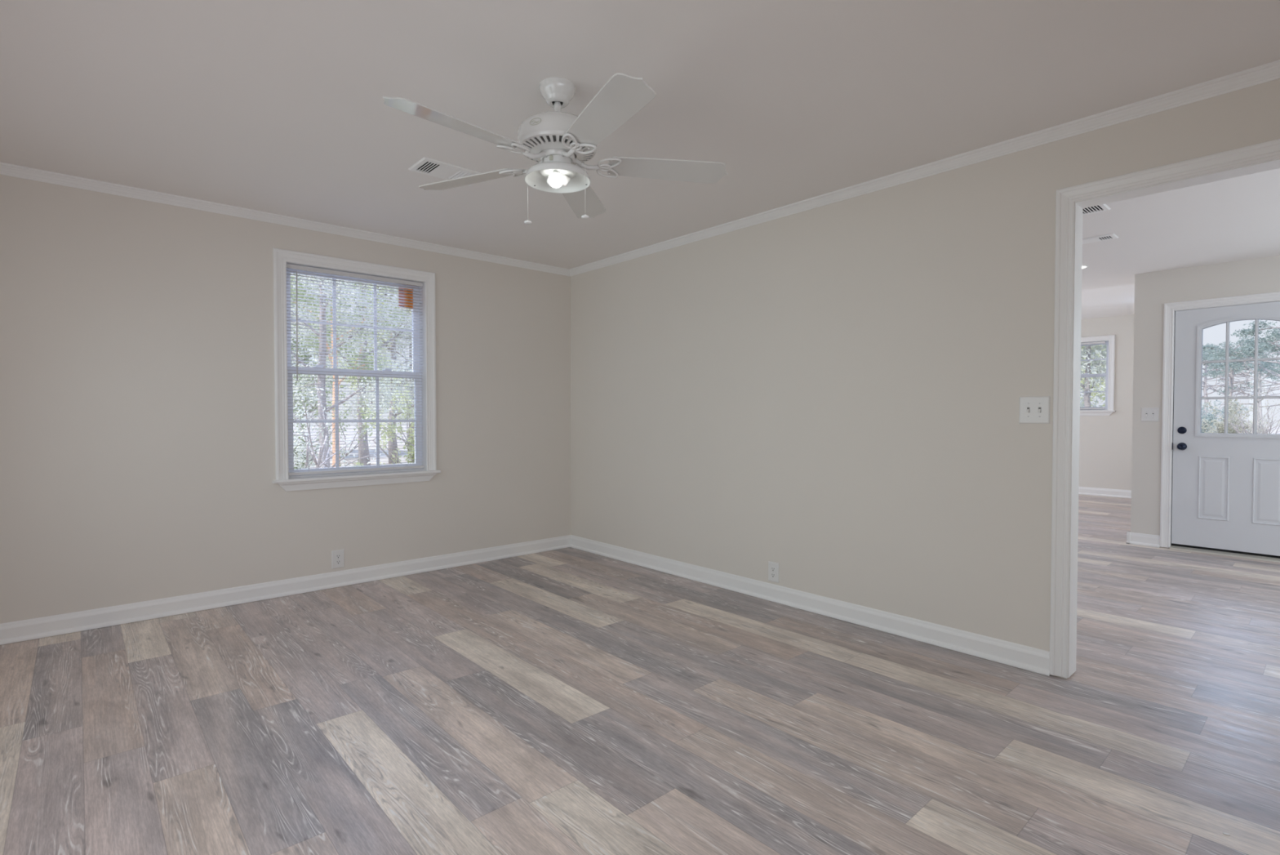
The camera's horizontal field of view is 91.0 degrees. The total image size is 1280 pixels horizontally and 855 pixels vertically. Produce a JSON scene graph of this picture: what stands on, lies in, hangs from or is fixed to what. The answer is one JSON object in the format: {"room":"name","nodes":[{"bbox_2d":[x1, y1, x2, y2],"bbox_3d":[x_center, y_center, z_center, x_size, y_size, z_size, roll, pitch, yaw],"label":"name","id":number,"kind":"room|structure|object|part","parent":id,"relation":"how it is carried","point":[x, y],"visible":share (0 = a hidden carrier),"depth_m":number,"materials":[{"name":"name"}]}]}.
{"room":"empty living room","nodes":[
{"label":"empty living room","id":0,"kind":"room"},
{"bbox_2d":[0,174,570,623],"bbox_3d":[-2.175,-0.135,4.280,4.050,2.440,0.160,-1,2,-42],"label":"wall","id":1,"kind":"structure","parent":0,"point":[137,407],"depth_m":3.75,"materials":[{"name":"paint"}]},
{"bbox_2d":[0,534,570,644],"bbox_3d":[-2.077,1.032,4.269,3.950,0.103,0.026,-1,2,-42],"label":"baseboard","id":2,"kind":"structure","parent":1,"relation":"attached to","point":[76,621],"depth_m":3.93,"materials":[{"name":"paint"}]},
{"bbox_2d":[0,162,570,276],"bbox_3d":[-2.070,-1.329,4.213,3.950,0.050,0.043,-1,2,-42],"label":"crown molding","id":3,"kind":"structure","parent":1,"relation":"attached to","point":[6,169],"depth_m":3.89,"materials":[{"name":"paint"}]},
{"bbox_2d":[331,549,344,568],"bbox_3d":[-2.060,0.898,4.292,0.081,0.123,0.008,-1,2,-42],"label":"electrical outlet","id":4,"kind":"object","parent":1,"relation":"attached to","point":[337,556],"visible":1,"depth_m":4.29,"materials":[{"name":"plastic"}]},
{"bbox_2d":[272,248,440,491],"bbox_3d":[-1.978,-0.372,4.420,1.105,1.554,0.209,-1,2,-42],"label":"window","id":5,"kind":"structure","parent":1,"relation":"in","point":[284,449],"depth_m":4.38,"materials":[{"name":"paint"}]},
{"bbox_3d":[-2.017,-0.719,4.457,0.919,0.708,0.030,-1,2,-42],"label":"sash","id":6,"kind":"part","parent":5,"relation":"part of","materials":[{"name":"plastic"}]},
{"bbox_3d":[-1.996,-0.047,4.447,0.919,0.724,0.030,-1,2,-42],"label":"sash","id":7,"kind":"part","parent":5,"relation":"part of","materials":[{"name":"glass"}]},
{"bbox_2d":[286,263,424,475],"bbox_3d":[-1.959,-0.380,4.399,0.909,1.378,0.037,-1,2,-42],"label":"window blind","id":8,"kind":"object","parent":5,"relation":"attached to","point":[288,265],"visible":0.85,"depth_m":4.34,"materials":[{"name":"plastic"}]},
{"bbox_3d":[-1.962,0.299,4.416,0.909,0.020,0.024,-1,2,-42],"label":"rail","id":9,"kind":"part","parent":8,"relation":"part of","materials":[{"name":"plastic"}]},
{"bbox_3d":[-1.943,0.339,4.395,1.105,0.022,0.104,-1,2,-42],"label":"sill","id":10,"kind":"part","parent":5,"relation":"part of","materials":[{"name":"paint"}]},
{"bbox_2d":[0,493,1279,854],"bbox_3d":[2.569,1.135,4.824,11.810,0.120,7.600,-1,2,-42],"label":"floor","id":11,"kind":"structure","parent":0,"point":[569,700],"depth_m":2.42,"materials":[{"name":"plastic"}]},
{"bbox_2d":[0,0,1279,319],"bbox_3d":[2.640,-1.479,4.765,11.910,0.230,7.700,-1,2,-42],"label":"ceiling","id":12,"kind":"structure","parent":0,"point":[277,107],"depth_m":2.51,"materials":[{"name":"paint"}]},
{"bbox_2d":[408,156,481,186],"bbox_3d":[-0.997,-1.330,3.284,0.350,0.008,0.205,-1,2,-42],"label":"ceiling vent","id":13,"kind":"object","parent":12,"relation":"in","point":[427,166],"visible":0.75,"depth_m":3.24,"materials":[{"name":"metal"}]},
{"bbox_3d":[-1.016,-1.327,3.266,0.100,0.004,0.145,-1,2,-42],"label":"damper plate","id":14,"kind":"part","parent":13,"relation":"part of","materials":[{"name":"paint"}]},
{"bbox_2d":[382,72,728,224],"bbox_3d":[-0.343,-1.051,2.392,1.278,0.530,1.305,-1,2,-42],"label":"ceiling fan","id":15,"kind":"object","parent":12,"relation":"hanging from","point":[557,140],"visible":1,"depth_m":2.36,"materials":[{"name":"metal"}]},
{"bbox_3d":[-0.624,-1.022,2.117,0.139,0.036,0.492,1,2,44],"label":"blade","id":16,"kind":"part","parent":15,"relation":"part of","materials":[{"name":"paint"}]},
{"bbox_3d":[-0.717,-1.033,2.628,0.492,0.036,0.139,1,1,26],"label":"blade","id":17,"kind":"part","parent":15,"relation":"part of","materials":[{"name":"paint"}]},
{"bbox_3d":[-0.431,-0.911,2.493,0.035,0.178,0.002,1,1,26],"label":"pull chain","id":18,"kind":"part","parent":15,"relation":"part of","materials":[{"name":"metal"}]},
{"bbox_2d":[549,155,553,160],"bbox_3d":[-0.336,-1.021,2.385,0.012,0.018,0.012,-1,2,-42],"label":"switch","id":19,"kind":"object","parent":15,"relation":"attached to","point":[551,157],"depth_m":2.38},
{"bbox_3d":[-0.322,-0.949,2.411,0.064,0.063,0.062,-1,2,-42],"label":"bulb","id":20,"kind":"part","parent":15,"relation":"part of","materials":[{"name":"white glass"}]},
{"bbox_2d":[561,173,570,186],"bbox_3d":[-0.295,-0.963,2.448,0.047,0.048,0.038,0,1,-22],"label":"bulb","id":21,"kind":"object","parent":15,"relation":"attached to","point":[566,178],"depth_m":2.43,"materials":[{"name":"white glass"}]},
{"bbox_3d":[-0.218,-0.896,2.368,0.032,0.201,0.002,1,1,35],"label":"pull chain","id":22,"kind":"part","parent":15,"relation":"part of","materials":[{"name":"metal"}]},
{"bbox_3d":[-0.260,-1.038,2.874,0.139,0.036,0.492,0,1,8],"label":"blade","id":23,"kind":"part","parent":15,"relation":"part of","materials":[{"name":"paint"}]},
{"bbox_3d":[-0.109,-1.020,2.047,0.139,0.036,0.492,-1,1,-28],"label":"blade","id":24,"kind":"part","parent":15,"relation":"part of","materials":[{"name":"paint"}]},
{"bbox_3d":[0.116,-1.030,2.516,0.492,0.036,0.139,0,1,-10],"label":"blade","id":25,"kind":"part","parent":15,"relation":"part of","materials":[{"name":"paint"}]},
{"bbox_2d":[1081,265,1088,268],"bbox_3d":[3.767,-1.374,5.414,0.168,0.006,0.168,-1,2,-42],"label":"recessed light","id":26,"kind":"object","parent":12,"relation":"in","point":[1082,266],"visible":0.3,"depth_m":5.37,"materials":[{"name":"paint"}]},
{"bbox_2d":[1082,204,1110,215],"bbox_3d":[2.711,-1.343,3.932,0.190,0.008,0.340,-1,2,-42],"label":"ceiling vent","id":27,"kind":"object","parent":12,"relation":"in","point":[1103,207],"visible":0.25,"depth_m":3.86,"materials":[{"name":"metal"}]},
{"bbox_2d":[1082,233,1118,244],"bbox_3d":[3.246,-1.356,4.572,0.150,0.008,0.350,-1,2,-42],"label":"ceiling vent","id":28,"kind":"object","parent":12,"relation":"in","point":[1111,236],"visible":0.56,"depth_m":4.50,"materials":[{"name":"metal"}]},
{"bbox_3d":[3.256,-1.353,4.561,0.090,0.004,0.123,-1,2,-42],"label":"damper plate","id":29,"kind":"part","parent":28,"relation":"part of","materials":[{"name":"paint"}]},
{"bbox_2d":[570,78,1279,678],"bbox_3d":[1.060,-0.124,3.788,0.115,2.440,5.210,-1,2,-42],"label":"wall","id":30,"kind":"structure","parent":0,"point":[829,394],"depth_m":3.50,"materials":[{"name":"paint"}]},
{"bbox_2d":[768,560,779,582],"bbox_3d":[0.841,0.910,3.962,0.008,0.123,0.081,-1,2,-42],"label":"electrical outlet","id":31,"kind":"object","parent":30,"relation":"attached to","point":[773,567],"visible":1,"depth_m":3.96,"materials":[{"name":"plastic"}]},
{"bbox_2d":[570,534,1050,675],"bbox_3d":[0.611,1.034,4.208,0.026,0.103,3.702,-1,2,-42],"label":"baseboard","id":32,"kind":"structure","parent":30,"relation":"attached to","point":[1010,653],"depth_m":3.57,"materials":[{"name":"paint"}]},
{"bbox_2d":[568,59,1279,275],"bbox_3d":[1.055,-1.316,3.651,0.043,0.050,5.050,-1,2,-42],"label":"crown molding","id":33,"kind":"structure","parent":30,"relation":"attached to","point":[1268,72],"depth_m":2.96,"materials":[{"name":"paint"}]},
{"bbox_2d":[1018,395,1049,423],"bbox_3d":[1.796,-0.080,2.868,0.018,0.123,0.123,-1,2,-42],"label":"light switch","id":34,"kind":"object","parent":30,"relation":"attached to","point":[1033,410],"visible":1,"depth_m":2.87,"materials":[{"name":"plastic"}]},
{"bbox_2d":[1049,138,1279,677],"bbox_3d":[2.280,0.037,2.414,0.136,2.160,1.170,-1,2,-42],"label":"door frame","id":35,"kind":"structure","parent":30,"relation":"attached to","point":[1066,197],"depth_m":2.77,"materials":[{"name":"paint"}]},
{"bbox_2d":[1079,314,1133,489],"bbox_3d":[5.954,-0.316,9.972,0.140,2.570,4.400,-1,2,-42],"label":"wall","id":36,"kind":"structure","parent":0,"point":[1105,442],"depth_m":8.97,"materials":[{"name":"paint"}]},
{"bbox_2d":[1080,334,1115,415],"bbox_3d":[6.391,-0.753,9.438,0.189,1.151,1.247,-1,2,-42],"label":"window","id":37,"kind":"structure","parent":36,"relation":"in","point":[1109,340],"depth_m":9.06,"materials":[{"name":"paint"}]},
{"bbox_2d":[1080,341,1105,408],"bbox_3d":[6.369,-0.761,9.446,0.029,0.975,1.009,-1,2,-42],"label":"window blind","id":38,"kind":"object","parent":37,"relation":"attached to","point":[1100,342],"visible":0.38,"depth_m":9.17,"materials":[{"name":"plastic"}]},
{"bbox_3d":[6.369,-0.283,9.457,0.024,0.020,1.009,-1,2,-42],"label":"rail","id":39,"kind":"part","parent":38,"relation":"part of","materials":[{"name":"plastic"}]},
{"bbox_3d":[6.401,-0.761,9.410,0.029,0.946,0.831,-1,2,-42],"label":"ladder cord","id":40,"kind":"part","parent":38,"relation":"part of","materials":[{"name":"fabric"}]},
{"bbox_3d":[6.419,-0.529,9.468,0.030,0.522,1.061,-1,2,-42],"label":"sash","id":41,"kind":"part","parent":37,"relation":"part of","materials":[{"name":"plastic"}]},
{"bbox_3d":[6.443,-0.999,9.479,0.030,0.506,1.061,-1,2,-42],"label":"sash","id":42,"kind":"part","parent":37,"relation":"part of","materials":[{"name":"plastic"}]},
{"bbox_3d":[6.359,-0.244,9.420,0.104,0.022,1.247,-1,2,-42],"label":"sill","id":43,"kind":"part","parent":37,"relation":"part of","materials":[{"name":"paint"}]},
{"bbox_2d":[1078,486,1131,497],"bbox_3d":[5.922,0.915,9.909,0.026,0.111,4.290,-1,2,-42],"label":"baseboard","id":44,"kind":"structure","parent":36,"relation":"attached to","point":[1082,490],"depth_m":9.04,"materials":[{"name":"paint"}]},
{"bbox_2d":[1130,255,1279,547],"bbox_3d":[5.595,-0.139,4.559,0.140,2.440,3.210,-1,2,-42],"label":"wall","id":45,"kind":"structure","parent":0,"point":[1153,290],"depth_m":5.59,"materials":[{"name":"paint"}]},
{"bbox_2d":[1126,531,1159,546],"bbox_3d":[4.575,1.006,5.702,0.166,0.103,0.236,-1,2,-42],"label":"baseboard","id":46,"kind":"structure","parent":45,"relation":"attached to","point":[1141,539],"depth_m":5.65,"materials":[{"name":"paint"}]},
{"bbox_2d":[1141,407,1159,421],"bbox_3d":[4.548,-0.115,5.611,0.018,0.123,0.123,-1,2,-42],"label":"light switch","id":47,"kind":"object","parent":45,"relation":"attached to","point":[1148,414],"visible":1,"depth_m":5.61,"materials":[{"name":"plastic"}]},
{"bbox_2d":[1160,291,1279,562],"bbox_3d":[4.983,-0.007,5.201,0.200,2.149,1.023,-1,2,-42],"label":"door","id":48,"kind":"structure","parent":45,"relation":"in","point":[1220,491],"depth_m":5.32,"materials":[{"name":"paint"}]},
{"bbox_3d":[4.683,0.165,5.439,0.066,0.066,0.066,-1,2,-42],"label":"knob","id":49,"kind":"part","parent":48,"relation":"part of","materials":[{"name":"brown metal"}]},
{"bbox_3d":[4.843,0.512,5.312,0.010,0.537,0.197,-1,2,-42],"label":"raised panel","id":50,"kind":"part","parent":48,"relation":"part of","materials":[{"name":"paint"}]},
{"bbox_3d":[4.973,-0.417,5.184,0.066,0.998,0.580,-1,2,-42],"label":"lite frame","id":51,"kind":"part","parent":48,"relation":"part of","materials":[{"name":"paint"}]},
{"bbox_3d":[5.067,0.517,5.062,0.010,0.537,0.197,-1,2,-42],"label":"raised panel","id":52,"kind":"part","parent":48,"relation":"part of","materials":[{"name":"paint"}]},
{"label":"outside","id":53,"kind":"structure","parent":0,"visible":0},
{"bbox_2d":[293,425,1279,469],"bbox_3d":[15.457,0.896,40.122,150.000,0.200,150.000,-1,2,-42],"label":"ground","id":54,"kind":"structure","parent":53,"point":[350,437],"depth_m":33.76,"materials":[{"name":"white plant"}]},
{"bbox_2d":[290,273,368,420],"bbox_3d":[-13.837,-3.309,23.870,6.154,8.977,6.325,1,1,31],"label":"leafy tree","id":55,"kind":"object","parent":54,"relation":"on","point":[294,342],"visible":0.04,"depth_m":24.10,"materials":[{"name":"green plant"}]},
{"bbox_2d":[293,348,380,468],"bbox_3d":[-3.876,0.321,6.603,1.588,2.408,2.343,1,1,30],"label":"shrub","id":56,"kind":"object","parent":54,"relation":"on","point":[306,461],"visible":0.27,"depth_m":6.93,"materials":[{"name":"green plant"}]},
{"bbox_2d":[293,375,380,469],"bbox_3d":[-5.565,0.232,10.515,1.932,2.420,1.879,-1,2,-42],"label":"shrub","id":57,"kind":"object","parent":54,"relation":"on","point":[361,397],"visible":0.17,"depth_m":10.63,"materials":[{"name":"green plant"}]},
{"bbox_2d":[290,275,406,466],"bbox_3d":[-5.849,-1.246,12.025,2.602,5.340,2.539,1,1,26],"label":"leafy tree","id":58,"kind":"object","parent":54,"relation":"on","point":[293,282],"visible":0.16,"depth_m":11.93,"materials":[{"name":"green plant"}]},
{"bbox_2d":[290,274,413,467],"bbox_3d":[-4.329,-0.686,8.535,2.318,4.373,2.332,-1,2,-42],"label":"leafy tree","id":59,"kind":"object","parent":54,"relation":"on","point":[323,399],"visible":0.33,"depth_m":8.41,"materials":[{"name":"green plant"}]},
{"bbox_2d":[290,280,413,466],"bbox_3d":[-6.787,-1.924,15.800,3.924,6.558,3.941,-1,2,-42],"label":"leafy tree","id":60,"kind":"object","parent":54,"relation":"on","point":[362,445],"visible":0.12,"depth_m":15.92,"materials":[{"name":"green plant"}]},
{"bbox_2d":[316,283,414,462],"bbox_3d":[-7.797,-2.394,20.771,4.421,7.296,5.111,0,1,-13],"label":"leafy tree","id":61,"kind":"object","parent":54,"relation":"on","point":[391,444],"visible":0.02,"depth_m":20.81,"materials":[{"name":"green plant"}]},
{"bbox_2d":[353,377,414,466],"bbox_3d":[-3.517,0.260,10.362,2.270,2.371,1.894,-1,2,-42],"label":"shrub","id":62,"kind":"object","parent":54,"relation":"on","point":[409,433],"visible":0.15,"depth_m":10.17,"materials":[{"name":"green plant"}]},
{"bbox_2d":[360,285,414,441],"bbox_3d":[-11.816,-3.564,32.527,5.556,9.160,5.732,0,1,-7],"label":"leafy tree","id":63,"kind":"object","parent":54,"relation":"on","point":[386,348],"visible":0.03,"depth_m":31.64,"materials":[{"name":"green plant"}]},
{"bbox_2d":[1080,344,1105,406],"bbox_3d":[12.709,-1.558,18.378,3.718,5.710,4.419,0,1,-8],"label":"leafy tree","id":64,"kind":"object","parent":54,"relation":"on","point":[1102,383],"visible":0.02,"depth_m":17.29,"materials":[{"name":"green plant"}]},
{"bbox_2d":[1080,344,1106,406],"bbox_3d":[9.530,-0.971,13.345,2.671,4.747,3.688,-1,1,-36],"label":"leafy tree","id":65,"kind":"object","parent":54,"relation":"on","point":[1093,369],"visible":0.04,"depth_m":13.18,"materials":[{"name":"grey plant"}]},
{"bbox_2d":[1200,399,1248,432],"bbox_3d":[27.589,-0.175,31.062,3.330,2.406,2.674,0,1,7],"label":"shrub","id":66,"kind":"object","parent":54,"relation":"on","point":[1211,418],"visible":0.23,"depth_m":30.57,"materials":[{"name":"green plant"}]},
{"bbox_2d":[1201,343,1252,431],"bbox_3d":[42.726,-2.832,47.517,5.852,7.080,5.146,1,1,32],"label":"pine tree","id":67,"kind":"object","parent":54,"relation":"on","point":[1206,368],"visible":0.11,"depth_m":47.21,"materials":[{"name":"green plant"}]},
{"bbox_2d":[1201,394,1257,433],"bbox_3d":[24.078,-0.116,25.685,2.520,2.506,2.366,0,1,21],"label":"shrub","id":68,"kind":"object","parent":54,"relation":"on","point":[1230,410],"visible":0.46,"depth_m":25.76,"materials":[{"name":"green plant"}]},
{"bbox_2d":[1201,335,1274,430],"bbox_3d":[33.706,-2.088,35.892,4.559,6.060,4.411,0,1,10],"label":"pine tree","id":69,"kind":"object","parent":54,"relation":"on","point":[1210,357],"visible":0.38,"depth_m":35.67,"materials":[{"name":"green plant"}]},
{"bbox_2d":[1201,392,1279,433],"bbox_3d":[21.868,-0.026,22.270,2.431,2.474,2.964,0,1,-10],"label":"shrub","id":70,"kind":"object","parent":54,"relation":"on","point":[1262,427],"visible":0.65,"depth_m":22.30,"materials":[{"name":"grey plant"}]},
{"bbox_2d":[1202,320,1279,395],"bbox_3d":[28.158,-1.930,27.367,4.650,6.130,5.452,-1,1,-31],"label":"pine tree","id":71,"kind":"object","parent":54,"relation":"on","point":[1276,334],"visible":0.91,"depth_m":28.12,"materials":[{"name":"green plant"}]},
{"bbox_2d":[1202,351,1279,432],"bbox_3d":[30.747,-1.344,31.360,3.946,4.756,4.334,-1,2,-42],"label":"pine tree","id":72,"kind":"object","parent":54,"relation":"on","point":[1231,364],"visible":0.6,"depth_m":31.34,"materials":[{"name":"green plant"}]},
{"bbox_2d":[1219,341,1279,433],"bbox_3d":[48.592,-2.977,49.011,6.066,7.334,5.641,-1,2,-42],"label":"pine tree","id":73,"kind":"object","parent":54,"relation":"on","point":[1277,352],"visible":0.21,"depth_m":49.32,"materials":[{"name":"green plant"}]}
]}

